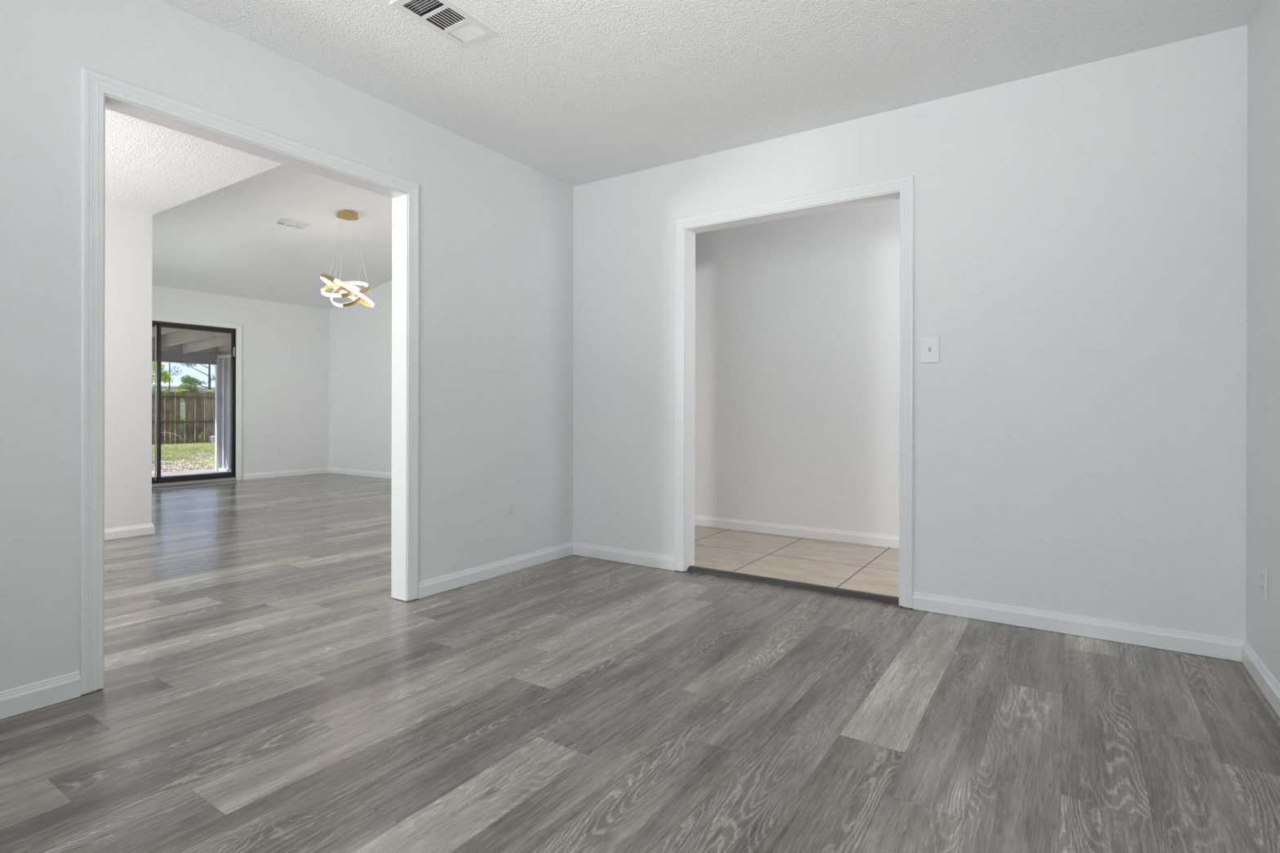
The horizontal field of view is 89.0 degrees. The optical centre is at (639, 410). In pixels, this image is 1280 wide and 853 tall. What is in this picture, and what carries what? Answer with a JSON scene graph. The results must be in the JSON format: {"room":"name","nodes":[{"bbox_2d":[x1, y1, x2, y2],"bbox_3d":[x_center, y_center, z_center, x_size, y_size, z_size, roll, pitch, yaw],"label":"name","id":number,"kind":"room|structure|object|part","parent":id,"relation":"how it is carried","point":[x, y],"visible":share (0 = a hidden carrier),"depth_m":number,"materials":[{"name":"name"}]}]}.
{"room":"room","nodes":[
{"label":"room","id":0,"kind":"room"},
{"bbox_2d":[104,204,152,528],"bbox_3d":[-5.200,-0.275,2.866,0.120,2.440,5.141,0,0,34],"label":"wall","id":1,"kind":"structure","parent":0,"point":[128,241],"depth_m":4.85,"materials":[{"name":"white paint"}]},
{"bbox_2d":[104,523,154,540],"bbox_3d":[-5.168,0.903,2.920,0.148,0.082,5.042,0,0,34],"label":"baseboard","id":2,"kind":"structure","parent":1,"relation":"attached to","point":[144,529],"depth_m":4.85,"materials":[{"name":"white wood"}]},
{"bbox_2d":[151,284,329,480],"bbox_3d":[-5.861,-0.369,8.109,0.113,2.620,4.352,0,0,34],"label":"wall","id":3,"kind":"structure","parent":0,"point":[286,347],"depth_m":9.15,"materials":[{"name":"white paint"}]},
{"bbox_2d":[151,320,235,487],"bbox_3d":[-5.948,-0.077,7.965,0.122,2.026,1.825,0,0,34],"label":"door","id":4,"kind":"structure","parent":3,"relation":"in","point":[157,482],"depth_m":8.18,"materials":[{"name":"brown metal"}]},
{"bbox_3d":[-6.194,-0.091,7.632,0.030,1.938,0.953,0,0,34],"label":"panel","id":5,"kind":"part","parent":4,"relation":"part of","materials":[{"name":"brown metal"}]},
{"bbox_3d":[-6.194,-0.099,7.633,0.005,1.853,0.895,0,0,34],"label":"pane","id":6,"kind":"part","parent":4,"relation":"part of","materials":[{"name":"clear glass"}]},
{"bbox_3d":[-5.950,0.916,7.966,0.122,0.040,1.825,0,0,34],"label":"sill","id":7,"kind":"part","parent":4,"relation":"part of","materials":[{"name":"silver metal"}]},
{"bbox_3d":[-5.418,-0.779,8.683,0.019,0.120,0.016,0,0,34],"label":"handle","id":8,"kind":"part","parent":4,"relation":"part of","materials":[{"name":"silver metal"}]},
{"bbox_2d":[151,320,236,366],"bbox_3d":[-5.954,-0.083,7.969,0.114,2.043,1.840,0,0,34],"label":"trim","id":9,"kind":"structure","parent":3,"relation":"attached to","point":[152,320],"depth_m":8.70,"materials":[{"name":"white wood"}]},
{"bbox_2d":[151,315,241,480],"bbox_3d":[-5.899,-0.108,7.935,0.016,2.091,1.959,0,0,34],"label":"trim","id":10,"kind":"structure","parent":3,"relation":"attached to","point":[238,442],"depth_m":8.71,"materials":[{"name":"white wood"}]},
{"bbox_2d":[276,445,281,453],"bbox_3d":[-5.084,0.559,9.175,0.008,0.115,0.070,0,0,34],"label":"wall outlet","id":11,"kind":"object","parent":3,"relation":"attached to","point":[278,447],"visible":1,"depth_m":9.17,"materials":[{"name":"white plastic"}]},
{"bbox_2d":[242,467,328,479],"bbox_3d":[-5.010,0.899,9.283,0.014,0.082,1.226,0,0,34],"label":"baseboard","id":12,"kind":"structure","parent":3,"relation":"attached to","point":[320,470],"depth_m":9.23,"materials":[{"name":"white wood"}]},
{"bbox_2d":[305,444,309,453],"bbox_3d":[-4.861,0.563,9.514,0.006,0.115,0.070,0,0,34],"label":"blank wall plate","id":13,"kind":"object","parent":3,"relation":"attached to","point":[307,446],"visible":1,"depth_m":9.51,"materials":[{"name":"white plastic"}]},
{"bbox_2d":[105,108,391,309],"bbox_3d":[-4.342,-1.879,4.465,6.437,0.774,8.526,0,0,34],"label":"ceiling","id":14,"kind":"structure","parent":0,"point":[226,241],"depth_m":6.68,"materials":[{"name":"white paint"}]},
{"bbox_2d":[273,217,310,230],"bbox_3d":[-3.677,-1.996,6.881,0.167,0.086,0.310,0,0,34],"label":"ceiling vent","id":15,"kind":"object","parent":14,"relation":"in","point":[300,225],"visible":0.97,"depth_m":6.89,"materials":[{"name":"white metal"}]},
{"bbox_2d":[319,210,373,307],"bbox_3d":[-3.081,-1.575,6.858,0.570,1.003,0.549,0,0,34],"label":"chandelier","id":16,"kind":"object","parent":14,"relation":"hanging from","point":[344,215],"visible":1,"depth_m":6.81,"materials":[{"name":"gold metal"}]},
{"bbox_2d":[0,0,573,695],"bbox_3d":[-2.230,-0.422,1.729,0.113,2.750,6.526,0,0,34],"label":"wall","id":17,"kind":"structure","parent":0,"point":[496,230],"depth_m":2.66,"materials":[{"name":"white paint"}]},
{"bbox_2d":[0,671,80,719],"bbox_3d":[-2.451,0.911,1.286,0.014,0.082,2.120,0,0,34],"label":"baseboard","id":18,"kind":"structure","parent":17,"relation":"attached to","point":[33,696],"depth_m":2.08,"materials":[{"name":"white wood"}]},
{"bbox_2d":[80,66,419,694],"bbox_3d":[-1.491,-0.097,2.729,0.016,2.089,1.343,0,0,34],"label":"trim","id":19,"kind":"structure","parent":17,"relation":"attached to","point":[94,85],"depth_m":2.21,"materials":[{"name":"white wood"}]},
{"bbox_2d":[102,93,408,688],"bbox_3d":[-1.546,-0.072,2.765,0.120,2.044,1.249,0,0,34],"label":"trim","id":20,"kind":"structure","parent":17,"relation":"attached to","point":[399,198],"depth_m":3.25,"materials":[{"name":"white wood"}]},
{"bbox_2d":[417,542,573,599],"bbox_3d":[-0.782,0.913,3.805,0.014,0.082,1.236,0,0,34],"label":"baseboard","id":21,"kind":"structure","parent":17,"relation":"attached to","point":[427,588],"depth_m":3.70,"materials":[{"name":"white wood"}]},
{"bbox_2d":[506,499,515,519],"bbox_3d":[-0.759,0.587,3.844,0.008,0.115,0.070,0,0,34],"label":"wall outlet","id":22,"kind":"object","parent":17,"relation":"attached to","point":[511,504],"visible":1,"depth_m":3.84,"materials":[{"name":"white plastic"}]},
{"bbox_2d":[328,280,391,472],"bbox_3d":[-1.959,-0.661,8.067,6.437,3.223,0.113,0,0,34],"label":"wall","id":23,"kind":"structure","parent":0,"point":[360,406],"depth_m":9.35,"materials":[{"name":"white paint"}]},
{"bbox_2d":[328,466,391,479],"bbox_3d":[-1.998,0.908,8.015,6.437,0.082,0.014,0,0,34],"label":"baseboard","id":24,"kind":"structure","parent":23,"relation":"attached to","point":[332,470],"depth_m":9.33,"materials":[{"name":"white wood"}]},
{"bbox_2d":[0,472,1279,852],"bbox_3d":[-2.152,0.993,2.972,11.950,0.120,8.860,0,0,34],"label":"floor","id":25,"kind":"structure","parent":0,"point":[267,689],"depth_m":2.04,"materials":[{"name":"grey laminate"}]},
{"bbox_2d":[687,565,898,604],"bbox_3d":[0.797,0.947,3.565,1.200,0.024,0.050,0,0,34],"label":"threshold strip","id":26,"kind":"object","parent":25,"relation":"on","point":[853,593],"visible":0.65,"depth_m":3.51,"materials":[{"name":"grey plastic"}]},
{"bbox_2d":[160,0,1258,186],"bbox_3d":[-0.355,-1.522,1.448,3.318,0.080,4.700,0,0,34],"label":"ceiling","id":27,"kind":"structure","parent":0,"point":[573,92],"depth_m":2.73,"materials":[{"name":"white paint"}]},
{"bbox_2d":[388,0,498,48],"bbox_3d":[-0.733,-1.506,2.457,0.203,0.060,0.352,0,0,34],"label":"ceiling vent","id":28,"kind":"object","parent":27,"relation":"in","point":[446,18],"visible":0.98,"depth_m":2.48,"materials":[{"name":"white metal"}]},
{"bbox_2d":[694,199,899,536],"bbox_3d":[2.393,-0.312,4.090,5.213,2.550,0.113,0,0,34],"label":"wall","id":29,"kind":"structure","parent":0,"point":[797,372],"depth_m":4.82,"materials":[{"name":"white paint"}]},
{"bbox_2d":[694,515,898,548],"bbox_3d":[2.318,0.901,4.062,5.100,0.082,0.014,0,0,34],"label":"baseboard","id":30,"kind":"structure","parent":29,"relation":"attached to","point":[839,535],"depth_m":4.80,"materials":[{"name":"white wood"}]},
{"bbox_2d":[573,24,1247,639],"bbox_3d":[1.714,-0.313,2.963,5.100,2.550,0.113,0,0,34],"label":"wall","id":31,"kind":"structure","parent":0,"point":[1081,231],"depth_m":2.87,"materials":[{"name":"white paint"}]},
{"bbox_2d":[573,542,674,570],"bbox_3d":[-0.121,0.915,4.101,0.790,0.082,0.014,0,0,34],"label":"baseboard","id":32,"kind":"structure","parent":31,"relation":"attached to","point":[626,556],"depth_m":4.08,"materials":[{"name":"white wood"}]},
{"bbox_2d":[684,190,900,605],"bbox_3d":[0.802,-0.066,3.567,1.237,2.044,0.120,0,0,34],"label":"trim","id":33,"kind":"structure","parent":31,"relation":"attached to","point":[690,233],"depth_m":3.86,"materials":[{"name":"white wood"}]},
{"bbox_2d":[674,175,914,608],"bbox_3d":[0.766,-0.091,3.513,1.331,2.090,0.016,0,0,34],"label":"trim","id":34,"kind":"structure","parent":31,"relation":"attached to","point":[905,184],"depth_m":3.19,"materials":[{"name":"white wood"}]},
{"bbox_2d":[920,335,939,363],"bbox_3d":[1.381,-0.292,3.105,0.084,0.128,0.017,0,0,34],"label":"light switch","id":35,"kind":"object","parent":31,"relation":"attached to","point":[930,344],"visible":1,"depth_m":3.11,"materials":[{"name":"white plastic"}]},
{"bbox_2d":[912,591,1244,662],"bbox_3d":[1.817,0.920,2.817,1.195,0.082,0.014,0,0,34],"label":"baseboard","id":36,"kind":"structure","parent":31,"relation":"attached to","point":[1200,644],"depth_m":2.76,"materials":[{"name":"white wood"}]},
{"bbox_2d":[1245,0,1279,684],"bbox_3d":[1.072,-0.313,0.502,0.113,2.550,4.700,0,0,34],"label":"wall","id":37,"kind":"structure","parent":0,"point":[1263,243],"depth_m":2.28,"materials":[{"name":"white paint"}]},
{"bbox_2d":[1241,640,1279,718],"bbox_3d":[1.016,0.920,0.537,0.014,0.082,4.700,0,0,34],"label":"baseboard","id":38,"kind":"structure","parent":37,"relation":"attached to","point":[1260,674],"depth_m":2.23,"materials":[{"name":"white wood"}]},
{"bbox_2d":[1260,564,1267,601],"bbox_3d":[2.153,0.596,2.247,0.008,0.115,0.070,0,0,34],"label":"wall outlet","id":39,"kind":"object","parent":37,"relation":"attached to","point":[1264,571],"visible":1,"depth_m":2.23,"materials":[{"name":"white plastic"}]},
{"bbox_2d":[1261,583,1264,592],"bbox_3d":[2.151,0.615,2.248,0.003,0.027,0.034,0,0,34],"label":"receptacle","id":40,"kind":"object","parent":39,"relation":"attached to","point":[1262,584],"depth_m":2.25,"materials":[{"name":"grey plastic"}]},
{"bbox_2d":[1261,572,1264,582],"bbox_3d":[2.151,0.576,2.248,0.003,0.027,0.034,0,0,34],"label":"receptacle","id":41,"kind":"object","parent":39,"relation":"attached to","point":[1262,573],"depth_m":2.25,"materials":[{"name":"grey plastic"}]},
{"label":"outside","id":42,"kind":"structure","parent":0,"visible":0},
{"bbox_2d":[151,427,214,471],"bbox_3d":[-22.718,1.090,31.075,53.320,0.150,60.000,0,0,34],"label":"ground","id":43,"kind":"structure","parent":42,"point":[201,454],"depth_m":16.51,"materials":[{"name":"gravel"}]},
{"bbox_2d":[151,361,172,393],"bbox_3d":[-19.061,-1.470,24.219,2.251,5.306,2.206,0,0,-9],"label":"leafy tree","id":44,"kind":"object","parent":43,"relation":"on","point":[166,377],"visible":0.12,"depth_m":24.96,"materials":[{"name":"green plant"}]},
{"bbox_2d":[151,362,182,431],"bbox_3d":[-24.959,-0.842,34.230,1.548,4.000,0.996,0,0,-38],"label":"tree","id":45,"kind":"object","parent":43,"relation":"on","point":[169,371],"visible":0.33,"depth_m":34.42,"materials":[{"name":"green plant"}]},
{"bbox_2d":[151,391,214,444],"bbox_3d":[-15.963,0.231,23.134,0.170,1.932,9.220,0,0,34],"label":"wooden fence","id":46,"kind":"object","parent":43,"relation":"on","point":[193,401],"visible":0.15,"depth_m":23.00,"materials":[{"name":"brown wood"}]},
{"bbox_3d":[-15.917,-0.463,23.092,0.050,0.060,9.200,0,0,34],"label":"rail","id":47,"kind":"part","parent":46,"relation":"part of","materials":[{"name":"brown wood"}]},
{"bbox_3d":[-15.919,0.407,23.093,0.050,0.060,9.200,0,0,34],"label":"rail","id":48,"kind":"part","parent":46,"relation":"part of","materials":[{"name":"brown wood"}]},
{"bbox_2d":[160,388,213,392],"bbox_3d":[-16.121,-0.687,23.153,0.184,0.157,1.795,0,0,34],"label":"vine","id":49,"kind":"object","parent":46,"relation":"on","point":[174,390],"visible":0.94,"depth_m":22.97,"materials":[{"name":"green plant"}]},
{"bbox_2d":[151,441,214,466],"bbox_3d":[-13.181,1.101,17.919,5.641,0.188,14.655,0,0,-28],"label":"grass","id":50,"kind":"structure","parent":43,"relation":"on","point":[188,447],"depth_m":17.87,"materials":[{"name":"green plant"}]},
{"bbox_2d":[151,450,214,472],"bbox_3d":[-9.933,1.085,13.685,3.765,0.139,8.683,0,0,-28],"label":"fallen leaves","id":51,"kind":"object","parent":43,"relation":"on","point":[196,467],"visible":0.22,"depth_m":12.56,"materials":[{"name":"beige plant"}]},
{"bbox_2d":[151,382,214,428],"bbox_3d":[-30.476,-0.373,45.812,6.900,3.020,16.800,0,0,34],"label":"house","id":52,"kind":"structure","parent":43,"relation":"on","point":[173,385],"depth_m":41.99,"materials":[{"name":"grey"}]},
{"bbox_2d":[164,398,204,441],"bbox_3d":[-17.291,0.437,24.151,1.101,1.884,5.402,0,0,34],"label":"shrub","id":53,"kind":"object","parent":43,"relation":"on","point":[164,398],"visible":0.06,"depth_m":24.25,"materials":[{"name":"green plant"}]},
{"bbox_2d":[174,374,199,402],"bbox_3d":[-18.129,-0.125,26.148,0.750,2.611,0.976,0,0,34],"label":"round tree","id":54,"kind":"object","parent":43,"relation":"on","point":[187,380],"visible":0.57,"depth_m":26.02,"materials":[{"name":"green plant"}]},
{"bbox_2d":[151,468,230,477],"bbox_3d":[-7.136,1.030,8.817,2.785,0.055,5.100,0,0,34],"label":"patio slab","id":55,"kind":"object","parent":43,"relation":"on","point":[164,474],"depth_m":10.38,"materials":[{"name":"concrete"}]},
{"bbox_2d":[151,326,231,472],"bbox_3d":[-7.279,-0.161,8.732,2.935,2.324,5.000,0,0,34],"label":"patio cover","id":56,"kind":"object","parent":55,"relation":"on","point":[178,345],"visible":0.26,"depth_m":10.57,"materials":[{"name":"white wood"}]},
{"bbox_3d":[-6.997,0.036,10.781,0.063,1.929,0.050,0,0,34],"label":"post","id":57,"kind":"part","parent":56,"relation":"part of","materials":[{"name":"white wood"}]},
{"bbox_3d":[-5.993,-0.881,10.127,2.325,0.040,0.035,0,0,34],"label":"rail","id":58,"kind":"part","parent":56,"relation":"part of","materials":[{"name":"white wood"}]},
{"bbox_3d":[-5.997,0.981,10.129,2.325,0.044,0.035,0,0,34],"label":"rail","id":59,"kind":"part","parent":56,"relation":"part of","materials":[{"name":"white wood"}]},
{"bbox_2d":[177,362,214,392],"bbox_3d":[-19.990,-3.127,29.665,1.706,8.601,3.851,0,0,34],"label":"pine tree","id":60,"kind":"object","parent":43,"relation":"on","point":[196,381],"visible":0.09,"depth_m":29.68,"materials":[{"name":"green plant"}]},
{"bbox_2d":[198,431,204,440],"bbox_3d":[-15.508,0.967,23.040,0.153,0.442,0.180,0,0,6],"label":"seedling","id":61,"kind":"object","parent":43,"relation":"on","point":[200,434],"visible":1,"depth_m":23.03,"materials":[{"name":"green plant"}]},
{"bbox_2d":[208,435,214,443],"bbox_3d":[-14.969,1.049,23.326,0.400,0.280,0.760,0,0,34],"label":"tub","id":62,"kind":"object","parent":43,"relation":"on","point":[211,438],"visible":0.33,"depth_m":22.98,"materials":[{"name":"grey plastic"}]}
]}

